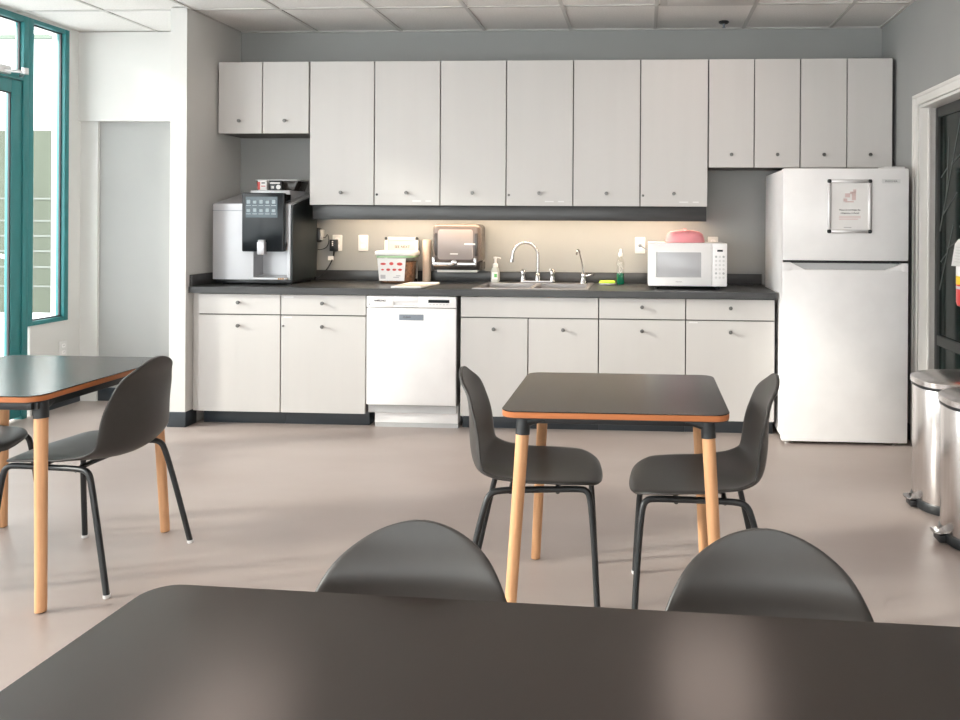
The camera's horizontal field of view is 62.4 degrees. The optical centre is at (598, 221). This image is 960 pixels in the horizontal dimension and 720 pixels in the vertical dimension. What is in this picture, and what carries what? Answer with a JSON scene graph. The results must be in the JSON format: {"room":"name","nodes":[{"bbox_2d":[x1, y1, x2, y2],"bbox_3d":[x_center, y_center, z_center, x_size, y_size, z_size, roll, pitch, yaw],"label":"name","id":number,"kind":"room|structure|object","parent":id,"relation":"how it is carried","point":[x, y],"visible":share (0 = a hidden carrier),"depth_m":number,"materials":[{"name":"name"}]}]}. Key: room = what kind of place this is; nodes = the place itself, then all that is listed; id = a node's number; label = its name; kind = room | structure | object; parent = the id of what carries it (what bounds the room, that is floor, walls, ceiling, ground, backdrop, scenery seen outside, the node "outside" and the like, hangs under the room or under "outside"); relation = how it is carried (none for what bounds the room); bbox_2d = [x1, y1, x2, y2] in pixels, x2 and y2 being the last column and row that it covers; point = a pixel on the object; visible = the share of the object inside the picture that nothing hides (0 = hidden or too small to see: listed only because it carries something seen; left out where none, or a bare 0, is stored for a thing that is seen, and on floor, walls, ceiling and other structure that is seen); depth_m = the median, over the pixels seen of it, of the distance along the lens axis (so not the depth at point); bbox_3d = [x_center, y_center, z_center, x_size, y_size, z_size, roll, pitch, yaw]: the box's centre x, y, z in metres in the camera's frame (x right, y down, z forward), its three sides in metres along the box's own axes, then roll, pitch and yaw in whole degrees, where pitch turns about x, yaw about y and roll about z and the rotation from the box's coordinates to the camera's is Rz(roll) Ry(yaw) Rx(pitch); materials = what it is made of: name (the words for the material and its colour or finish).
{"room":"office break room","nodes":[
{"label":"office break room","id":0,"kind":"room"},
{"bbox_2d":[0,5,80,416],"bbox_3d":[-4.138,-0.061,1.380,0.120,2.765,9.150,0,0,3],"label":"wall","id":1,"kind":"structure","parent":0,"point":[43,339],"depth_m":5.66,"materials":[{"name":"white paint"}]},
{"bbox_2d":[0,8,28,419],"bbox_3d":[-3.835,-0.027,4.736,0.212,2.700,1.045,0,0,3],"label":"door","id":2,"kind":"structure","parent":1,"relation":"in","point":[14,82],"depth_m":5.17,"materials":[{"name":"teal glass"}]},
{"bbox_2d":[28,18,69,325],"bbox_3d":[-3.868,-0.335,5.447,0.064,2.085,0.370,0,0,3],"label":"window","id":3,"kind":"structure","parent":1,"relation":"in","point":[63,36],"depth_m":5.59,"materials":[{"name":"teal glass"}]},
{"bbox_2d":[32,396,79,415],"bbox_3d":[-3.847,1.274,5.537,0.010,0.098,0.444,0,0,3],"label":"baseboard","id":4,"kind":"structure","parent":1,"relation":"attached to","point":[54,406],"depth_m":5.59,"materials":[{"name":"rubber"}]},
{"bbox_2d":[59,340,66,355],"bbox_3d":[-3.842,0.913,5.595,0.008,0.116,0.072,0,0,3],"label":"wall outlet","id":5,"kind":"object","parent":1,"relation":"attached to","point":[62,344],"visible":0.84,"depth_m":5.59,"materials":[{"name":"white plastic"}]},
{"bbox_2d":[78,32,170,121],"bbox_3d":[-3.282,-1.063,5.734,1.088,0.653,0.060,0,0,3],"label":"wall header","id":6,"kind":"structure","parent":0,"point":[124,76],"depth_m":5.71,"materials":[{"name":"white paint"}]},
{"bbox_2d":[0,0,910,35],"bbox_3d":[-1.169,-1.430,1.188,6.415,0.094,9.500,0,0,3],"label":"ceiling","id":7,"kind":"structure","parent":0,"point":[859,15],"depth_m":5.20,"materials":[{"name":"tile"}]},
{"bbox_2d":[16,0,915,32],"bbox_3d":[-1.188,-1.380,1.139,5.847,0.009,9.000,0,0,3],"label":"grid","id":8,"kind":"object","parent":7,"relation":"attached to","point":[756,2],"depth_m":5.12,"materials":[{"name":"metal"}]},
{"bbox_2d":[660,0,754,5],"bbox_3d":[0.642,-1.365,4.309,0.580,0.015,1.175,0,0,3],"label":"recessed light","id":9,"kind":"object","parent":7,"relation":"in","point":[662,2],"visible":1,"depth_m":4.83,"materials":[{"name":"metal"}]},
{"bbox_2d":[719,20,728,27],"bbox_3d":[0.855,-1.349,5.341,0.072,0.044,0.072,0,0,3],"label":"sprinkler","id":10,"kind":"object","parent":7,"relation":"attached to","point":[722,22],"visible":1,"depth_m":5.33,"materials":[{"name":"black metal"}]},
{"bbox_2d":[0,401,959,690],"bbox_3d":[-1.185,1.388,1.188,6.415,0.100,9.500,0,0,3],"label":"floor","id":11,"kind":"structure","parent":0,"point":[274,506],"depth_m":3.54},
{"bbox_2d":[0,425,33,480],"bbox_3d":[-2.611,0.921,3.092,0.517,0.818,0.504,0,0,3],"label":"shell chair","id":12,"kind":"object","parent":11,"relation":"on","point":[10,436],"visible":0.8,"depth_m":3.21,"materials":[{"name":"black plastic"}]},
{"bbox_2d":[0,355,169,613],"bbox_3d":[-2.250,0.960,3.031,0.770,0.744,0.765,0,0,3],"label":"cafe table","id":13,"kind":"object","parent":11,"relation":"on","point":[36,383],"visible":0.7,"depth_m":2.90,"materials":[{"name":"black laminate"}]},
{"bbox_2d":[0,356,193,598],"bbox_3d":[-1.952,0.925,3.029,0.517,0.818,0.504,0,0,6],"label":"shell chair","id":14,"kind":"object","parent":11,"relation":"on","point":[137,410],"visible":0.92,"depth_m":2.94,"materials":[{"name":"black plastic"}]},
{"bbox_2d":[169,8,240,421],"bbox_3d":[-2.708,-0.028,5.391,0.109,2.715,0.680,0,0,3],"label":"wall pier","id":15,"kind":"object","parent":11,"relation":"on","point":[205,163],"visible":0.64,"depth_m":5.11,"materials":[{"name":"white paint"}]},
{"bbox_2d":[167,409,196,426],"bbox_3d":[-2.716,1.280,5.377,0.125,0.098,0.668,0,0,3],"label":"baseboard","id":16,"kind":"object","parent":15,"relation":"attached to","point":[176,419],"visible":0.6,"depth_m":5.04,"materials":[{"name":"rubber"}]},
{"bbox_2d":[189,272,215,285],"bbox_3d":[-2.645,0.385,5.397,0.020,0.076,0.618,0,0,3],"label":"side splash","id":17,"kind":"object","parent":15,"relation":"attached to","point":[203,278],"visible":0.46,"depth_m":5.20,"materials":[{"name":"grey laminate"}]},
{"bbox_2d":[193,293,285,422],"bbox_3d":[-2.355,0.899,5.386,0.598,0.864,0.645,0,0,3],"label":"base cabinet","id":18,"kind":"object","parent":11,"relation":"on","point":[239,338],"depth_m":5.09,"materials":[{"name":"grey laminate"}]},
{"bbox_2d":[188,280,776,299],"bbox_3d":[-0.763,0.454,5.296,3.790,0.041,0.649,0,0,3],"label":"countertop","id":19,"kind":"structure","parent":18,"relation":"on","point":[333,287],"depth_m":5.02,"materials":[{"name":"grey laminate"}]},
{"bbox_2d":[212,179,316,284],"bbox_3d":[-2.325,0.066,5.412,0.550,0.718,0.475,0,0,3],"label":"coffee machine","id":20,"kind":"object","parent":19,"relation":"on","point":[260,236],"visible":0.94,"depth_m":5.26,"materials":[{"name":"silver metal"}]},
{"bbox_2d":[258,180,268,189],"bbox_3d":[-2.306,-0.251,5.363,0.064,0.070,0.042,0,0,3],"label":"box","id":21,"kind":"object","parent":20,"relation":"on","point":[262,184],"visible":1,"depth_m":5.34,"materials":[{"name":"cardboard"}]},
{"bbox_2d":[249,277,287,279],"bbox_3d":[-2.213,0.381,5.285,0.255,0.016,0.155,0,0,3],"label":"drip tray","id":22,"kind":"object","parent":20,"relation":"on","point":[250,278],"depth_m":5.21,"materials":[{"name":"silver metal"}]},
{"bbox_2d":[270,181,283,189],"bbox_3d":[-2.212,-0.246,5.357,0.084,0.062,0.042,0,0,3],"label":"box","id":23,"kind":"object","parent":20,"relation":"on","point":[274,185],"visible":1,"depth_m":5.34,"materials":[{"name":"black cardboard"}]},
{"bbox_2d":[375,250,419,283],"bbox_3d":[-1.419,0.317,5.499,0.285,0.225,0.208,0,0,3],"label":"tub","id":24,"kind":"object","parent":19,"relation":"on","point":[393,267],"visible":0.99,"depth_m":5.40,"materials":[{"name":"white plastic"}]},
{"bbox_2d":[385,237,418,281],"bbox_3d":[-1.425,0.270,5.618,0.247,0.320,0.036,0,0,3],"label":"frame","id":25,"kind":"object","parent":19,"relation":"on","point":[391,243],"visible":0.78,"depth_m":5.62,"materials":[{"name":"white plastic"}]},
{"bbox_2d":[388,240,414,260],"bbox_3d":[-1.425,0.270,5.622,0.211,0.284,0.024,0,0,3],"label":"poster","id":26,"kind":"object","parent":25,"relation":"attached to","point":[392,244],"depth_m":5.63,"materials":[{"name":"paper"}]},
{"bbox_2d":[391,282,439,288],"bbox_3d":[-1.221,0.423,5.207,0.234,0.015,0.354,0,0,3],"label":"serving board","id":27,"kind":"object","parent":19,"relation":"on","point":[419,285],"visible":1,"depth_m":5.17,"materials":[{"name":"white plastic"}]},
{"bbox_2d":[422,240,430,281],"bbox_3d":[-1.234,0.280,5.590,0.061,0.302,0.061,0,0,3],"label":"tube","id":28,"kind":"object","parent":19,"relation":"on","point":[426,263],"visible":0.97,"depth_m":5.57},
{"bbox_2d":[472,282,593,297],"bbox_3d":[-0.429,0.517,5.270,0.755,0.178,0.525,0,0,3],"label":"sink","id":29,"kind":"object","parent":19,"relation":"in","point":[488,285],"visible":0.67,"depth_m":5.42,"materials":[{"name":"silver metal"}]},
{"bbox_2d":[491,257,500,281],"bbox_3d":[-0.728,0.337,5.513,0.074,0.180,0.046,0,0,3],"label":"soap pump","id":30,"kind":"object","parent":29,"relation":"on","point":[495,272],"visible":1,"depth_m":5.50,"materials":[{"name":"white plastic"}]},
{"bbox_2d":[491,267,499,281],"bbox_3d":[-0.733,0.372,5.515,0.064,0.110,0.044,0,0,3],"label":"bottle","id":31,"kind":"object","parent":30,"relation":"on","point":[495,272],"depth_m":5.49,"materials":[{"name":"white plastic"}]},
{"bbox_2d":[510,241,555,282],"bbox_3d":[-0.464,0.282,5.464,0.318,0.292,0.082,0,0,3],"label":"faucet","id":32,"kind":"object","parent":19,"relation":"on","point":[523,271],"visible":1,"depth_m":5.46,"materials":[{"name":"silver metal"}]},
{"bbox_2d":[576,249,593,282],"bbox_3d":[-0.104,0.310,5.456,0.135,0.241,0.073,0,0,-14],"label":"tap","id":33,"kind":"object","parent":19,"relation":"on","point":[583,275],"visible":1,"depth_m":5.45,"materials":[{"name":"silver metal"}]},
{"bbox_2d":[599,283,615,284],"bbox_3d":[0.058,0.431,5.415,0.126,0.014,0.094,0,0,3],"label":"soap dish","id":34,"kind":"object","parent":19,"relation":"on","point":[599,283],"visible":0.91,"depth_m":5.38,"materials":[{"name":"white plastic"}]},
{"bbox_2d":[599,280,614,282],"bbox_3d":[0.058,0.419,5.415,0.110,0.020,0.068,0,0,3],"label":"sponge","id":35,"kind":"object","parent":34,"relation":"on","point":[600,281],"visible":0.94,"depth_m":5.39,"materials":[{"name":"yellow"}]},
{"bbox_2d":[616,249,624,284],"bbox_3d":[0.149,0.313,5.430,0.058,0.251,0.040,0,0,3],"label":"dish soap bottle","id":36,"kind":"object","parent":19,"relation":"on","point":[620,276],"visible":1,"depth_m":5.41,"materials":[{"name":"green plastic"}]},
{"bbox_2d":[638,241,726,288],"bbox_3d":[0.554,0.290,5.304,0.578,0.302,0.472,0,0,3],"label":"microwave","id":37,"kind":"object","parent":19,"relation":"on","point":[669,264],"visible":1,"depth_m":5.07,"materials":[{"name":"white plastic"}]},
{"bbox_2d":[665,229,704,242],"bbox_3d":[0.581,0.093,5.276,0.272,0.093,0.272,0,0,3],"label":"cover","id":38,"kind":"object","parent":37,"relation":"on","point":[679,236],"visible":1,"depth_m":5.17,"materials":[{"name":"pink plastic"}]},
{"bbox_2d":[281,294,374,424],"bbox_3d":[-1.774,0.903,5.354,0.565,0.864,0.645,0,0,3],"label":"base cabinet","id":39,"kind":"object","parent":11,"relation":"on","point":[324,336],"visible":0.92,"depth_m":5.06,"materials":[{"name":"grey laminate"}]},
{"bbox_2d":[315,520,506,601],"bbox_3d":[-0.333,0.934,1.123,0.504,0.818,0.517,0,0,3],"label":"shell chair","id":40,"kind":"object","parent":11,"relation":"on","point":[409,558],"visible":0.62,"depth_m":1.34,"materials":[{"name":"black plastic"}]},
{"bbox_2d":[366,295,461,427],"bbox_3d":[-1.192,0.908,5.301,0.586,0.860,0.588,0,0,3],"label":"dishwasher","id":41,"kind":"object","parent":11,"relation":"on","point":[413,380],"visible":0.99,"depth_m":5.02,"materials":[{"name":"white plastic"}]},
{"bbox_2d":[399,314,423,320],"bbox_3d":[-1.206,0.615,5.012,0.160,0.038,0.003,0,0,3],"label":"sign","id":42,"kind":"object","parent":41,"relation":"attached to","point":[401,316],"visible":1,"depth_m":5.01,"materials":[{"name":"grey plastic"}]},
{"bbox_2d":[0,585,959,719],"bbox_3d":[-0.044,0.973,0.844,1.460,0.744,0.795,0,0,6],"label":"cafe table","id":43,"kind":"object","parent":11,"relation":"on","point":[171,652],"visible":1,"depth_m":1.06,"materials":[{"name":"black laminate"}]},
{"bbox_2d":[460,296,598,429],"bbox_3d":[-0.432,0.913,5.278,0.890,0.859,0.645,0,0,3],"label":"base cabinet","id":44,"kind":"object","parent":11,"relation":"on","point":[504,340],"visible":0.8,"depth_m":4.99,"materials":[{"name":"grey laminate"}]},
{"bbox_2d":[459,366,602,606],"bbox_3d":[-0.245,0.935,2.828,0.517,0.818,0.504,0,0,-1],"label":"shell chair","id":45,"kind":"object","parent":11,"relation":"on","point":[492,456],"visible":0.9,"depth_m":2.80,"materials":[{"name":"black plastic"}]},
{"bbox_2d":[502,372,729,602],"bbox_3d":[0.065,0.973,2.770,0.728,0.744,0.687,0,0,3],"label":"cafe table","id":46,"kind":"object","parent":11,"relation":"on","point":[541,399],"visible":0.85,"depth_m":2.55,"materials":[{"name":"black laminate"}]},
{"bbox_2d":[599,298,685,431],"bbox_3d":[0.288,0.915,5.237,0.551,0.864,0.645,0,0,3],"label":"base cabinet","id":47,"kind":"object","parent":11,"relation":"on","point":[637,335],"visible":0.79,"depth_m":4.94,"materials":[{"name":"grey laminate"}]},
{"bbox_2d":[629,373,779,608],"bbox_3d":[0.364,0.938,2.733,0.517,0.818,0.504,0,0,3],"label":"shell chair","id":48,"kind":"object","parent":11,"relation":"on","point":[740,468],"visible":0.9,"depth_m":2.72,"materials":[{"name":"black plastic"}]},
{"bbox_2d":[684,299,774,433],"bbox_3d":[0.842,0.918,5.206,0.559,0.864,0.645,0,0,3],"label":"base cabinet","id":49,"kind":"object","parent":11,"relation":"on","point":[730,341],"visible":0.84,"depth_m":4.91,"materials":[{"name":"grey laminate"}]},
{"bbox_2d":[665,528,873,621],"bbox_3d":[0.266,0.938,1.094,0.504,0.818,0.517,0,0,3],"label":"shell chair","id":50,"kind":"object","parent":11,"relation":"on","point":[769,572],"visible":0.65,"depth_m":1.31,"materials":[{"name":"black plastic"}]},
{"bbox_2d":[765,167,908,444],"bbox_3d":[1.508,0.510,5.072,0.749,1.688,0.723,0,0,3],"label":"refrigerator","id":51,"kind":"object","parent":11,"relation":"on","point":[841,332],"visible":0.99,"depth_m":4.72,"materials":[{"name":"white metal"}]},
{"bbox_2d":[827,179,871,232],"bbox_3d":[1.511,-0.093,4.703,0.264,0.326,0.014,0,0,3],"label":"poster frame","id":52,"kind":"object","parent":51,"relation":"attached to","point":[849,205],"visible":1,"depth_m":4.70,"materials":[{"name":"metal"}]},
{"bbox_2d":[903,369,959,515],"bbox_3d":[1.655,1.038,3.702,0.406,0.634,0.400,0,0,3],"label":"bin","id":53,"kind":"object","parent":11,"relation":"on","point":[924,494],"visible":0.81,"depth_m":3.62,"materials":[{"name":"silver metal"}]},
{"bbox_2d":[930,387,959,550],"bbox_3d":[1.610,1.037,3.289,0.406,0.634,0.400,0,0,3],"label":"bin","id":54,"kind":"object","parent":11,"relation":"on","point":[947,531],"visible":1,"depth_m":3.25,"materials":[{"name":"silver metal"}]},
{"bbox_2d":[99,28,881,387],"bbox_3d":[-0.923,-0.043,5.700,6.215,2.765,0.162,0,0,3],"label":"wall","id":55,"kind":"structure","parent":0,"point":[736,200],"depth_m":5.65,"materials":[{"name":"grey paint"}]},
{"bbox_2d":[79,122,99,400],"bbox_3d":[-3.767,0.292,5.774,0.132,2.062,0.035,0,0,3],"label":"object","id":56,"kind":"structure","parent":55,"relation":"attached to","point":[90,131],"depth_m":5.76,"materials":[{"name":"white paint"}]},
{"bbox_2d":[98,387,115,400],"bbox_3d":[-3.229,1.277,5.744,0.956,0.098,0.010,0,0,3],"label":"baseboard","id":57,"kind":"structure","parent":55,"relation":"attached to","point":[105,394],"depth_m":5.76,"materials":[{"name":"rubber"}]},
{"bbox_2d":[219,62,310,137],"bbox_3d":[-2.305,-0.856,5.529,0.642,0.493,0.355,0,0,3],"label":"upper cabinet","id":58,"kind":"object","parent":55,"relation":"attached to","point":[257,99],"visible":0.98,"depth_m":5.38,"materials":[{"name":"grey laminate"}]},
{"bbox_2d":[317,228,328,249],"bbox_3d":[-2.031,0.125,5.668,0.148,0.163,0.049,0,0,3],"label":"power adapter","id":59,"kind":"object","parent":55,"relation":"attached to","point":[320,233],"visible":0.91,"depth_m":5.65,"materials":[{"name":"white plastic"}]},
{"bbox_2d":[317,239,337,279],"bbox_3d":[-1.966,0.274,5.652,0.142,0.290,0.054,0,0,-6],"label":"plug","id":60,"kind":"object","parent":55,"relation":"attached to","point":[333,247],"visible":1,"depth_m":5.63,"materials":[{"name":"black plastic"}]},
{"bbox_2d":[333,235,341,250],"bbox_3d":[-1.906,0.154,5.682,0.072,0.116,0.008,0,0,3],"label":"wall outlet","id":61,"kind":"object","parent":55,"relation":"attached to","point":[339,237],"visible":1,"depth_m":5.68,"materials":[{"name":"white plastic"}]},
{"bbox_2d":[358,235,367,250],"bbox_3d":[-1.714,0.155,5.671,0.072,0.116,0.008,0,0,3],"label":"wall outlet","id":62,"kind":"object","parent":55,"relation":"attached to","point":[362,239],"visible":1,"depth_m":5.67,"materials":[{"name":"white plastic"}]},
{"bbox_2d":[310,61,440,204],"bbox_3d":[-1.526,-0.606,5.485,0.909,0.984,0.355,0,0,3],"label":"upper cabinet","id":63,"kind":"object","parent":55,"relation":"attached to","point":[375,127],"visible":0.98,"depth_m":5.33,"materials":[{"name":"grey laminate"}]},
{"bbox_2d":[432,224,484,271],"bbox_3d":[-0.991,0.186,5.513,0.332,0.337,0.237,0,0,3],"label":"paper towel dispenser","id":64,"kind":"object","parent":55,"relation":"attached to","point":[456,247],"visible":1,"depth_m":5.43,"materials":[{"name":"plastic"}]},
{"bbox_2d":[437,270,478,271],"bbox_3d":[-0.992,0.346,5.514,0.280,0.017,0.120,0,0,3],"label":"paper towel","id":65,"kind":"object","parent":64,"relation":"hanging from","point":[437,270],"depth_m":5.46,"materials":[{"name":"white paper"}]},
{"bbox_2d":[434,261,484,269],"bbox_3d":[-0.990,0.312,5.545,0.332,0.054,0.172,0,0,3],"label":"tray","id":66,"kind":"object","parent":64,"relation":"on","point":[480,264],"depth_m":5.46,"materials":[{"name":"metal"}]},
{"bbox_2d":[440,60,573,205],"bbox_3d":[-0.619,-0.601,5.434,0.906,0.984,0.355,0,0,3],"label":"upper cabinet","id":67,"kind":"object","parent":55,"relation":"attached to","point":[507,127],"visible":0.98,"depth_m":5.28,"materials":[{"name":"grey laminate"}]},
{"bbox_2d":[313,205,705,221],"bbox_3d":[-0.620,-0.059,5.460,2.702,0.100,0.302,0,0,3],"label":"valance","id":68,"kind":"object","parent":67,"relation":"attached to","point":[346,212],"visible":1,"depth_m":5.31,"materials":[{"name":"grey laminate"}]},
{"bbox_2d":[314,270,761,284],"bbox_3d":[-0.735,0.396,5.610,3.770,0.076,0.019,0,0,3],"label":"backsplash","id":69,"kind":"structure","parent":55,"relation":"attached to","point":[343,275],"depth_m":5.59,"materials":[{"name":"grey laminate"}]},
{"bbox_2d":[635,237,644,253],"bbox_3d":[0.292,0.169,5.558,0.072,0.116,0.008,0,0,3],"label":"wall outlet","id":70,"kind":"object","parent":55,"relation":"attached to","point":[638,240],"visible":1,"depth_m":5.56,"materials":[{"name":"white plastic"}]},
{"bbox_2d":[573,59,707,206],"bbox_3d":[0.286,-0.595,5.383,0.902,0.984,0.355,0,0,3],"label":"upper cabinet","id":71,"kind":"object","parent":55,"relation":"attached to","point":[641,126],"visible":1,"depth_m":5.23,"materials":[{"name":"grey laminate"}]},
{"bbox_2d":[708,237,717,241],"bbox_3d":[0.808,0.165,5.529,0.072,0.116,0.008,0,0,3],"label":"wall outlet","id":72,"kind":"object","parent":55,"relation":"attached to","point":[710,239],"visible":0.34,"depth_m":5.53,"materials":[{"name":"white plastic"}]},
{"bbox_2d":[708,59,799,170],"bbox_3d":[1.042,-0.722,5.340,0.603,0.722,0.355,0,0,3],"label":"upper cabinet","id":73,"kind":"object","parent":55,"relation":"attached to","point":[754,105],"visible":1,"depth_m":5.19,"materials":[{"name":"grey laminate"}]},
{"bbox_2d":[799,58,892,167],"bbox_3d":[1.645,-0.719,5.306,0.599,0.722,0.355,0,0,3],"label":"upper cabinet","id":74,"kind":"object","parent":55,"relation":"attached to","point":[846,104],"visible":0.97,"depth_m":5.16,"materials":[{"name":"grey laminate"}]},
{"bbox_2d":[882,0,959,423],"bbox_3d":[1.793,-0.027,0.971,0.140,2.765,9.000,0,0,3],"label":"wall","id":75,"kind":"structure","parent":0,"point":[922,41],"depth_m":4.85,"materials":[{"name":"grey paint"}]},
{"bbox_2d":[907,422,909,439],"bbox_3d":[1.946,1.307,5.153,0.009,0.098,0.630,0,0,3],"label":"baseboard","id":76,"kind":"structure","parent":75,"relation":"attached to","point":[908,424],"depth_m":4.85,"materials":[{"name":"rubber"}]},
{"bbox_2d":[910,74,959,442],"bbox_3d":[1.900,0.293,4.322,0.020,2.126,0.937,0,0,3],"label":"trim","id":77,"kind":"structure","parent":75,"relation":"attached to","point":[952,84],"depth_m":4.73,"materials":[{"name":"white paint"}]},
{"bbox_2d":[918,89,959,370],"bbox_3d":[1.980,0.327,4.318,0.140,2.060,0.805,0,0,3],"label":"trim","id":78,"kind":"structure","parent":75,"relation":"attached to","point":[927,111],"depth_m":4.70,"materials":[{"name":"white paint"}]},
{"bbox_2d":[934,99,959,368],"bbox_3d":[2.019,0.332,4.316,0.040,2.030,0.765,0,0,3],"label":"door","id":79,"kind":"structure","parent":75,"relation":"in","point":[947,138],"depth_m":4.55,"materials":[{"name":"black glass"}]},
{"bbox_2d":[951,226,959,306],"bbox_3d":[1.776,0.217,3.753,0.203,0.397,0.158,0,0,3],"label":"fire extinguisher","id":80,"kind":"object","parent":75,"relation":"attached to","point":[956,254],"visible":1,"depth_m":3.70,"materials":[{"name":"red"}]},
{"label":"outside","id":81,"kind":"structure","parent":0,"visible":0},
{"bbox_2d":[0,312,50,356],"bbox_3d":[-21.602,1.290,11.805,35.550,0.100,70.000,0,0,3],"label":"ground","id":82,"kind":"structure","parent":81,"point":[34,315],"depth_m":10.16,"materials":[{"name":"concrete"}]},
{"bbox_2d":[0,34,51,312],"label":"window","id":83,"kind":"structure","parent":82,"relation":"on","point":[42,144],"depth_m":11.30,"materials":[{"name":"clear glass"}]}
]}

